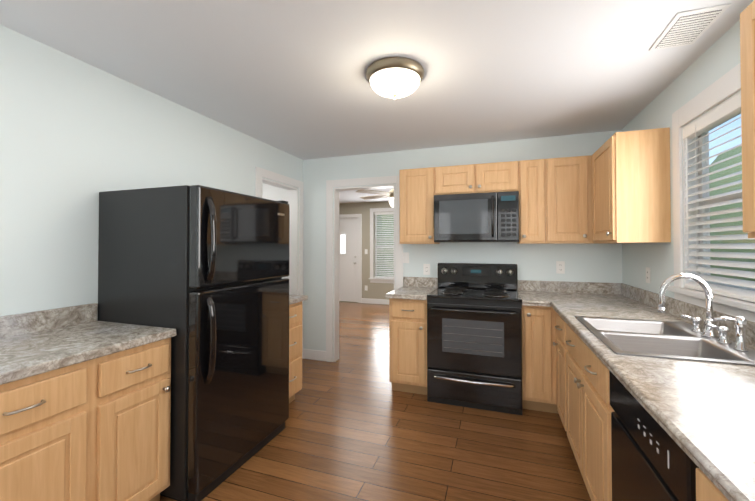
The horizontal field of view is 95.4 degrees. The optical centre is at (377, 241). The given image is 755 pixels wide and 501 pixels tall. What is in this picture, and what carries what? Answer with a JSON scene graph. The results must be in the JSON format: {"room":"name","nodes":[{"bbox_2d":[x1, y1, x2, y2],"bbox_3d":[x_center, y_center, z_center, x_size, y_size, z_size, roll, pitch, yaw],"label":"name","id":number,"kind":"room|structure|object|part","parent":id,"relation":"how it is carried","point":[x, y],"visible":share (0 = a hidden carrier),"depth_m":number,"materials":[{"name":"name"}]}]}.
{"room":"kitchen","nodes":[
{"label":"kitchen","id":0,"kind":"room"},
{"bbox_2d":[0,25,302,320],"bbox_3d":[-1.801,0.170,1.734,0.120,2.392,5.152,0,-1,19],"label":"wall","id":1,"kind":"structure","parent":0,"point":[77,136],"depth_m":1.91,"materials":[{"name":"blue paint"}]},
{"bbox_2d":[255,166,302,358],"bbox_3d":[-1.097,0.333,3.747,0.136,2.120,0.860,0,-1,19],"label":"door frame","id":2,"kind":"structure","parent":1,"relation":"attached to","point":[295,276],"depth_m":4.05,"materials":[{"name":"white wood"}]},
{"bbox_2d":[339,201,393,299],"bbox_3d":[0.658,0.251,7.881,5.200,2.392,0.120,0,-1,19],"label":"wall","id":3,"kind":"structure","parent":0,"point":[377,290],"depth_m":8.13,"materials":[{"name":"beige paint"}]},
{"bbox_2d":[339,219,357,301],"bbox_3d":[-0.843,0.443,8.356,0.790,2.000,0.118,0,-1,19],"label":"front door","id":4,"kind":"structure","parent":3,"relation":"in","point":[348,260],"depth_m":8.32,"materials":[{"name":"white wood"}]},
{"bbox_2d":[339,214,361,302],"bbox_3d":[-0.833,0.393,8.386,1.010,2.120,0.136,0,-1,19],"label":"door frame","id":5,"kind":"structure","parent":3,"relation":"attached to","point":[351,216],"depth_m":8.18,"materials":[{"name":"white wood"}]},
{"bbox_2d":[369,208,393,283],"bbox_3d":[0.330,0.083,7.960,1.090,1.750,0.150,0,-1,19],"label":"window","id":6,"kind":"structure","parent":3,"relation":"in","point":[379,280],"depth_m":8.07,"materials":[{"name":"white"}]},
{"bbox_2d":[374,212,393,278],"bbox_3d":[0.334,0.072,7.971,0.854,1.544,0.062,0,-1,19],"label":"window blinds","id":7,"kind":"object","parent":6,"relation":"attached to","point":[383,274],"visible":0.54,"depth_m":8.03,"materials":[{"name":"white plastic"}]},
{"bbox_3d":[0.349,0.073,8.014,0.870,1.550,0.035,0,-1,19],"label":"hall window frame","id":8,"kind":"part","parent":6,"relation":"part of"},
{"bbox_2d":[160,301,590,500],"bbox_3d":[-0.667,1.439,3.430,5.990,0.100,9.370,0,-1,19],"label":"floor","id":9,"kind":"structure","parent":0,"point":[357,428],"depth_m":2.29,"materials":[{"name":"laminate"}]},
{"bbox_2d":[0,360,90,500],"bbox_3d":[-1.532,0.923,1.313,0.654,0.875,0.450,0,-1,19],"label":"base cabinet","id":10,"kind":"object","parent":9,"relation":"on","point":[45,425],"visible":1,"depth_m":1.29,"materials":[{"name":"brown wood"}]},
{"bbox_2d":[90,337,170,500],"bbox_3d":[-1.397,0.928,1.702,0.654,0.875,0.375,0,-1,19],"label":"base cabinet","id":11,"kind":"object","parent":9,"relation":"on","point":[130,424],"visible":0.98,"depth_m":1.58,"materials":[{"name":"brown wood"}]},
{"bbox_2d":[98,185,289,500],"bbox_3d":[-1.123,0.535,2.274,0.798,1.677,0.845,0,-1,19],"label":"refrigerator","id":12,"kind":"object","parent":9,"relation":"on","point":[202,270],"visible":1,"depth_m":1.92,"materials":[{"name":"black metal"}]},
{"bbox_2d":[289,301,301,402],"bbox_3d":[-0.981,0.944,2.905,0.654,0.875,0.400,0,-1,19],"label":"base cabinet","id":13,"kind":"object","parent":9,"relation":"on","point":[295,348],"visible":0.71,"depth_m":2.87,"materials":[{"name":"brown wood"}]},
{"bbox_2d":[289,294,307,304],"bbox_3d":[-0.983,0.436,2.918,0.646,0.139,0.420,0,-1,19],"label":"countertop","id":14,"kind":"structure","parent":13,"relation":"on","point":[293,299],"depth_m":2.88,"materials":[{"name":"stone"}]},
{"bbox_2d":[389,298,426,394],"bbox_3d":[0.367,0.950,3.352,0.359,0.875,0.654,0,-1,19],"label":"base cabinet","id":15,"kind":"object","parent":9,"relation":"on","point":[407,345],"visible":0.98,"depth_m":3.08,"materials":[{"name":"brown wood"}]},
{"bbox_2d":[385,277,437,299],"bbox_3d":[0.356,0.442,3.358,0.379,0.139,0.662,0,-1,19],"label":"countertop","id":16,"kind":"structure","parent":15,"relation":"on","point":[417,288],"depth_m":3.46,"materials":[{"name":"stone"}]},
{"bbox_2d":[427,263,521,414],"bbox_3d":[0.881,0.797,3.119,0.762,1.175,0.727,0,-1,19],"label":"range","id":17,"kind":"object","parent":9,"relation":"on","point":[474,335],"visible":1,"depth_m":2.85,"materials":[{"name":"black metal"}]},
{"bbox_2d":[522,305,558,413],"bbox_3d":[1.674,0.944,2.904,0.872,0.875,0.649,0,-1,19],"label":"base cabinet","id":18,"kind":"object","parent":9,"relation":"on","point":[538,360],"visible":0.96,"depth_m":2.73,"materials":[{"name":"brown wood"}]},
{"bbox_2d":[556,312,558,401],"bbox_3d":[1.677,0.939,2.531,0.623,0.875,0.149,0,-1,19],"label":"base cabinet","id":19,"kind":"object","parent":9,"relation":"on","point":[557,335],"visible":0.04,"depth_m":2.69,"materials":[{"name":"brown wood"}]},
{"bbox_2d":[553,314,568,430],"bbox_3d":[1.568,0.936,2.302,0.679,0.875,0.355,0,-1,19],"label":"base cabinet","id":20,"kind":"object","parent":9,"relation":"on","point":[562,348],"visible":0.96,"depth_m":2.37,"materials":[{"name":"brown wood"}]},
{"bbox_2d":[566,324,614,500],"bbox_3d":[1.361,0.928,1.702,0.679,0.875,0.915,0,-1,19],"label":"base cabinet","id":21,"kind":"object","parent":9,"relation":"on","point":[589,409],"visible":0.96,"depth_m":1.66,"materials":[{"name":"brown wood"}]},
{"bbox_2d":[609,370,698,500],"bbox_3d":[1.129,0.920,0.978,0.644,0.872,0.601,0,-1,19],"label":"dishwasher","id":22,"kind":"object","parent":9,"relation":"on","point":[652,460],"visible":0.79,"depth_m":1.06,"materials":[{"name":"black"}]},
{"bbox_2d":[696,468,728,500],"bbox_3d":[0.920,0.912,0.426,0.679,0.875,0.575,0,-1,19],"label":"base cabinet","id":23,"kind":"object","parent":9,"relation":"on","point":[707,489],"visible":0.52,"depth_m":0.74,"materials":[{"name":"brown wood"}]},
{"bbox_3d":[-1.858,0.911,0.368,0.654,0.875,0.550,0,-1,19],"label":"base cabinet","id":24,"kind":"object","parent":9,"relation":"on","visible":0},
{"bbox_2d":[0,303,175,384],"bbox_3d":[-1.652,0.411,1.008,0.630,0.139,1.882,0,-1,19],"label":"countertop","id":25,"kind":"structure","parent":24,"relation":"on","point":[36,343],"depth_m":1.60,"materials":[{"name":"stone"}]},
{"bbox_3d":[0.671,0.902,-0.295,0.679,0.875,0.950,0,-1,19],"label":"base cabinet","id":26,"kind":"object","parent":9,"relation":"on","visible":0},
{"bbox_2d":[517,280,754,500],"bbox_3d":[1.102,0.415,1.256,0.872,0.139,4.150,0,-1,19],"label":"countertop","id":27,"kind":"structure","parent":26,"relation":"on","point":[702,414],"depth_m":1.09,"materials":[{"name":"stone"}]},
{"bbox_2d":[575,316,754,365],"bbox_3d":[1.331,0.539,1.640,0.545,0.192,0.772,0,-1,19],"label":"sink","id":28,"kind":"object","parent":27,"relation":"in","point":[660,339],"visible":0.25,"depth_m":1.62,"materials":[{"name":"metal"}]},
{"bbox_2d":[657,273,748,351],"bbox_3d":[1.453,0.295,1.582,0.231,0.294,0.366,0,-1,19],"label":"faucet","id":29,"kind":"object","parent":27,"relation":"on","point":[711,327],"visible":1,"depth_m":1.59,"materials":[{"name":"silver metal"}]},
{"bbox_2d":[0,0,753,202],"bbox_3d":[-0.667,-1.053,3.463,5.990,0.100,9.370,0,-1,19],"label":"ceiling","id":30,"kind":"structure","parent":0,"point":[288,76],"depth_m":1.93,"materials":[{"name":"white paint"}]},
{"bbox_2d":[356,189,393,206],"bbox_3d":[0.298,-0.733,5.006,1.293,0.500,1.236,0,-1,19],"label":"ceiling fan","id":31,"kind":"object","parent":30,"relation":"hanging from","point":[384,194],"visible":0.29,"depth_m":4.88,"materials":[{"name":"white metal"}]},
{"bbox_2d":[366,57,423,98],"bbox_3d":[0.105,-0.939,2.068,0.352,0.165,0.352,0,-1,19],"label":"ceiling light","id":32,"kind":"object","parent":30,"relation":"attached to","point":[394,77],"visible":1,"depth_m":1.96,"materials":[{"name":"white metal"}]},
{"bbox_2d":[649,3,730,50],"bbox_3d":[1.486,-1.021,1.655,0.190,0.012,0.310,0,-1,19],"label":"ceiling vent","id":33,"kind":"object","parent":30,"relation":"in","point":[691,27],"visible":1,"depth_m":1.63,"materials":[{"name":"white metal"}]},
{"bbox_2d":[262,130,621,350],"bbox_3d":[-0.442,0.201,4.053,5.860,2.392,0.120,0,-1,19],"label":"wall","id":34,"kind":"structure","parent":0,"point":[600,263],"depth_m":3.60,"materials":[{"name":"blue paint"}]},
{"bbox_2d":[303,349,325,360],"bbox_3d":[-0.906,1.334,3.632,0.322,0.115,0.952,0,-1,19],"label":"baseboard","id":35,"kind":"structure","parent":34,"relation":"attached to","point":[319,355],"depth_m":4.07,"materials":[{"name":"white wood"}]},
{"bbox_2d":[326,175,402,361],"bbox_3d":[-0.142,0.335,3.939,0.930,2.120,0.136,0,-1,19],"label":"door frame","id":36,"kind":"structure","parent":34,"relation":"attached to","point":[332,327],"depth_m":4.00,"materials":[{"name":"white wood"}]},
{"bbox_2d":[403,252,408,262],"bbox_3d":[0.306,0.172,3.725,0.072,0.116,0.012,0,-1,19],"label":"light switch","id":37,"kind":"object","parent":34,"relation":"attached to","point":[405,257],"visible":1,"depth_m":3.72,"materials":[{"name":"white plastic"}]},
{"bbox_2d":[399,167,439,243],"bbox_3d":[0.429,-0.353,3.509,0.355,0.745,0.349,0,-1,19],"label":"upper cabinet","id":38,"kind":"object","parent":34,"relation":"attached to","point":[417,189],"visible":1,"depth_m":3.37,"materials":[{"name":"brown wood"}]},
{"bbox_2d":[423,264,429,274],"bbox_3d":[0.523,0.291,3.651,0.072,0.116,0.008,0,-1,19],"label":"electrical outlet","id":39,"kind":"object","parent":34,"relation":"attached to","point":[426,269],"visible":1,"depth_m":3.65,"materials":[{"name":"white plastic"}]},
{"bbox_2d":[435,161,518,194],"bbox_3d":[0.954,-0.588,3.331,0.752,0.280,0.349,0,-1,19],"label":"upper cabinet","id":40,"kind":"object","parent":34,"relation":"attached to","point":[484,177],"visible":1,"depth_m":3.19,"materials":[{"name":"brown wood"}]},
{"bbox_2d":[434,191,518,242],"bbox_3d":[0.940,-0.222,3.284,0.750,0.447,0.438,0,-1,19],"label":"microwave","id":41,"kind":"object","parent":40,"relation":"attached to","point":[482,217],"visible":1,"depth_m":3.11,"materials":[{"name":"black metal"}]},
{"bbox_2d":[517,159,544,243],"bbox_3d":[1.413,-0.357,3.170,0.214,0.745,0.349,0,-1,19],"label":"upper cabinet","id":42,"kind":"object","parent":34,"relation":"attached to","point":[531,201],"visible":1,"depth_m":3.04,"materials":[{"name":"brown wood"}]},
{"bbox_2d":[556,261,564,273],"bbox_3d":[1.724,0.240,3.236,0.072,0.116,0.008,0,-1,19],"label":"electrical outlet","id":43,"kind":"object","parent":34,"relation":"attached to","point":[560,267],"visible":1,"depth_m":3.23,"materials":[{"name":"white plastic"}]},
{"bbox_2d":[544,155,620,243],"bbox_3d":[1.825,-0.359,3.027,0.655,0.745,0.349,0,-1,19],"label":"upper cabinet","id":44,"kind":"object","parent":34,"relation":"attached to","point":[568,200],"visible":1,"depth_m":2.94,"materials":[{"name":"brown wood"}]},
{"bbox_2d":[621,20,753,302],"bbox_3d":[1.410,0.156,0.625,0.120,2.392,5.152,0,-1,19],"label":"wall","id":45,"kind":"structure","parent":0,"point":[717,60],"depth_m":2.22,"materials":[{"name":"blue paint"}]},
{"bbox_2d":[592,127,670,242],"bbox_3d":[1.825,-0.365,2.557,0.349,0.745,0.592,0,-1,19],"label":"upper cabinet","id":46,"kind":"object","parent":45,"relation":"attached to","point":[631,201],"visible":1,"depth_m":2.29,"materials":[{"name":"brown wood"}]},
{"bbox_2d":[646,267,650,282],"bbox_3d":[2.007,0.247,2.549,0.008,0.116,0.072,0,-1,19],"label":"electrical outlet","id":47,"kind":"object","parent":45,"relation":"attached to","point":[648,277],"visible":1,"depth_m":2.54,"materials":[{"name":"white plastic"}]},
{"bbox_2d":[667,63,754,321],"bbox_3d":[1.706,-0.223,1.579,0.150,1.185,1.240,0,-1,19],"label":"window","id":48,"kind":"structure","parent":45,"relation":"in","point":[722,88],"depth_m":2.00,"materials":[{"name":"white"}]},
{"bbox_2d":[683,93,754,302],"bbox_3d":[1.689,-0.208,1.585,0.064,0.947,0.988,0,-1,19],"label":"window blinds","id":49,"kind":"object","parent":48,"relation":"attached to","point":[729,109],"visible":0.88,"depth_m":1.75,"materials":[{"name":"white plastic"}]},
{"bbox_3d":[1.759,-0.213,1.561,0.038,0.965,1.020,0,-1,19],"label":"kitchen window frame","id":50,"kind":"part","parent":48,"relation":"part of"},
{"bbox_2d":[740,0,754,237],"bbox_3d":[1.165,-0.391,0.648,0.349,0.745,0.900,0,-1,19],"label":"upper cabinet","id":51,"kind":"object","parent":45,"relation":"attached to","point":[747,40],"visible":1,"depth_m":1.08,"materials":[{"name":"brown wood"}]},
{"bbox_3d":[0.251,0.226,5.982,5.910,2.392,3.978,0,-1,19],"label":"wall","id":52,"kind":"structure","parent":0,"visible":0},
{"bbox_2d":[362,298,388,304],"bbox_3d":[1.360,1.385,7.554,3.670,0.115,0.014,0,-1,19],"label":"baseboard","id":53,"kind":"structure","parent":52,"relation":"attached to","point":[376,301],"depth_m":8.02,"materials":[{"name":"white wood"}]},
{"bbox_3d":[2.289,1.738,3.394,26.000,0.100,24.000,0,-1,19],"label":"ground","id":54,"kind":"structure","parent":0,"visible":0},
{"bbox_2d":[377,146,754,286],"bbox_3d":[1.649,0.219,5.741,13.870,6.120,18.880,0,-1,19],"label":"hedge","id":55,"kind":"object","parent":54,"relation":"on","point":[726,164],"visible":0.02,"depth_m":5.75,"materials":[{"name":"green plant"}]}
]}

